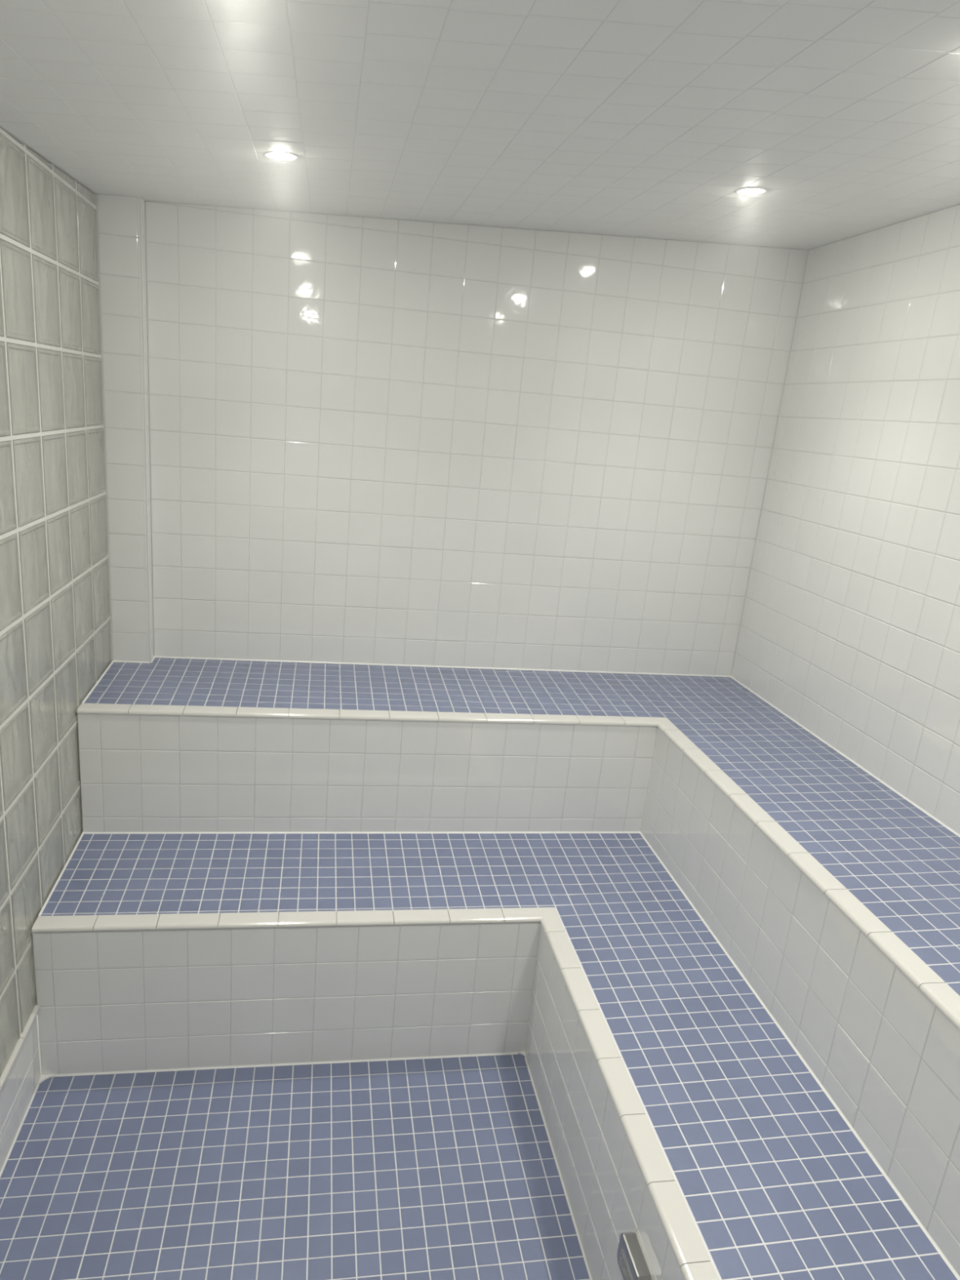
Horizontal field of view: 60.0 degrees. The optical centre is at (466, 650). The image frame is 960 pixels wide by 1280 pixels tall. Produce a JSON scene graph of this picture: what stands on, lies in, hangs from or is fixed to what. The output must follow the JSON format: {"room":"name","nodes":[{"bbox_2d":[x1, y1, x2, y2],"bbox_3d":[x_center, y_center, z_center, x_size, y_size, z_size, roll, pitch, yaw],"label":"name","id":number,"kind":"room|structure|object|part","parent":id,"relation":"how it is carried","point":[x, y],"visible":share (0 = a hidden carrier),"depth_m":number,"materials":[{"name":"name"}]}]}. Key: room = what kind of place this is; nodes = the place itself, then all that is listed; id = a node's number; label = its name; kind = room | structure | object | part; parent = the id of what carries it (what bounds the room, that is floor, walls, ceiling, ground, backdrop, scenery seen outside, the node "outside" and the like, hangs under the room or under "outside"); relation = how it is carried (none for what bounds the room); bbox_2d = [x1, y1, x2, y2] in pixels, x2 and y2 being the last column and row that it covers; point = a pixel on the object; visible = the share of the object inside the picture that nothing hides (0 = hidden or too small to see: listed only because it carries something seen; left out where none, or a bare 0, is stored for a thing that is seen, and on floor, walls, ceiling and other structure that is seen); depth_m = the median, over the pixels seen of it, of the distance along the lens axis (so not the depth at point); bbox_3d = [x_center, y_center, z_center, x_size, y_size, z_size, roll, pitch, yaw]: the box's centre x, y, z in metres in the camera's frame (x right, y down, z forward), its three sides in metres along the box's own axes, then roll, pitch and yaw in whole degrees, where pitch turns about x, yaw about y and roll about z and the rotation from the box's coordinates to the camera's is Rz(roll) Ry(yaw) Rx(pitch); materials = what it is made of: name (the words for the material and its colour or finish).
{"room":"spa","nodes":[
{"label":"spa","id":0,"kind":"room"},
{"bbox_2d":[0,128,111,1077],"bbox_3d":[-0.928,0.169,1.063,0.084,2.072,3.392,2,16,-10],"label":"wall","id":1,"kind":"structure","parent":0,"point":[55,634],"depth_m":2.05,"materials":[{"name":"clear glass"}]},
{"bbox_2d":[0,1004,40,1171],"bbox_3d":[-0.958,1.374,0.961,0.109,0.224,2.515,2,16,-10],"label":"trim","id":2,"kind":"structure","parent":1,"relation":"attached to","point":[20,1078],"depth_m":2.01,"materials":[{"name":"white tile"}]},
{"bbox_2d":[0,1014,590,1279],"bbox_3d":[0.118,1.442,1.644,2.470,0.100,3.670,2,16,-10],"label":"floor","id":3,"kind":"structure","parent":0,"point":[435,1168],"depth_m":1.96,"materials":[{"name":"blue tile"}]},
{"bbox_2d":[36,1051,526,1085],"bbox_3d":[-0.472,1.151,2.280,1.309,0.004,0.048,2,16,-10],"label":"trim","id":4,"kind":"structure","parent":3,"relation":"on","point":[42,1077],"depth_m":2.18,"materials":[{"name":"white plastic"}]},
{"bbox_2d":[0,1052,592,1279],"bbox_3d":[-0.279,1.505,1.114,1.308,0.005,2.514,2,16,-10],"label":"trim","id":5,"kind":"structure","parent":3,"relation":"on","point":[503,1053],"depth_m":2.24,"materials":[{"name":"tile"}]},
{"bbox_2d":[31,831,959,1279],"bbox_3d":[-0.070,1.227,1.306,1.763,0.466,2.970,2,16,-10],"label":"tiled bench","id":6,"kind":"object","parent":3,"relation":"on","point":[680,1115],"visible":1,"depth_m":2.18,"materials":[{"name":"blue tile"}]},
{"bbox_3d":[-0.220,1.075,1.021,1.356,0.014,2.563,2,16,-10],"label":"edge trim","id":7,"kind":"part","parent":6,"relation":"part of","materials":[{"name":"beige tile"}]},
{"bbox_2d":[76,656,959,1276],"bbox_3d":[0.169,0.750,1.454,2.249,0.413,3.448,2,16,-10],"label":"tiled bench","id":8,"kind":"object","parent":6,"relation":"on","point":[833,894],"visible":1,"depth_m":2.47,"materials":[{"name":"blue tile"}]},
{"bbox_3d":[0.004,0.629,1.163,1.812,0.014,3.020,2,16,-10],"label":"edge trim","id":9,"kind":"part","parent":8,"relation":"part of","materials":[{"name":"beige tile"}]},
{"bbox_3d":[0.185,0.566,1.400,2.249,0.019,3.448,2,16,-10],"label":"seat","id":10,"kind":"part","parent":8,"relation":"part of","materials":[{"name":"blue tile"}]},
{"bbox_2d":[617,1231,651,1279],"bbox_3d":[0.309,1.150,1.546,0.027,0.072,0.100,2,16,-10],"label":"outlet","id":11,"kind":"object","parent":6,"relation":"attached to","point":[632,1264],"visible":1,"depth_m":1.54,"materials":[{"name":"grey metal"}]},
{"bbox_2d":[618,1248,632,1279],"bbox_3d":[0.296,1.154,1.545,0.001,0.033,0.060,2,16,-10],"label":"grille","id":12,"kind":"object","parent":11,"relation":"attached to","point":[624,1265],"depth_m":1.55,"materials":[{"name":"grey metal"}]},
{"bbox_2d":[95,194,808,675],"bbox_3d":[-0.051,-0.256,2.958,2.470,2.393,0.158,2,16,-10],"label":"wall","id":13,"kind":"structure","parent":0,"point":[327,437],"depth_m":2.79,"materials":[{"name":"white tile"}]},
{"bbox_2d":[0,0,959,249],"bbox_3d":[0.319,-0.828,0.998,2.470,0.395,3.690,2,16,-10],"label":"ceiling","id":14,"kind":"structure","parent":0,"point":[635,118],"depth_m":1.49,"materials":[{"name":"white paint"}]},
{"bbox_2d":[262,151,299,160],"bbox_3d":[-0.415,-1.106,1.863,0.080,0.008,0.080,-5,19,-32],"label":"recessed light","id":15,"kind":"object","parent":14,"relation":"in","point":[284,156],"visible":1,"depth_m":1.85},
{"bbox_2d":[734,186,768,195],"bbox_3d":[0.704,-1.136,2.060,0.080,0.008,0.080,-5,19,-32],"label":"recessed light","id":16,"kind":"object","parent":14,"relation":"in","point":[753,190],"visible":1,"depth_m":2.05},
{"bbox_2d":[731,204,959,834],"bbox_3d":[1.377,0.304,1.464,0.100,2.393,3.551,2,16,-10],"label":"wall","id":17,"kind":"structure","parent":0,"point":[850,627],"depth_m":2.43,"materials":[{"name":"white tile"}]}
]}

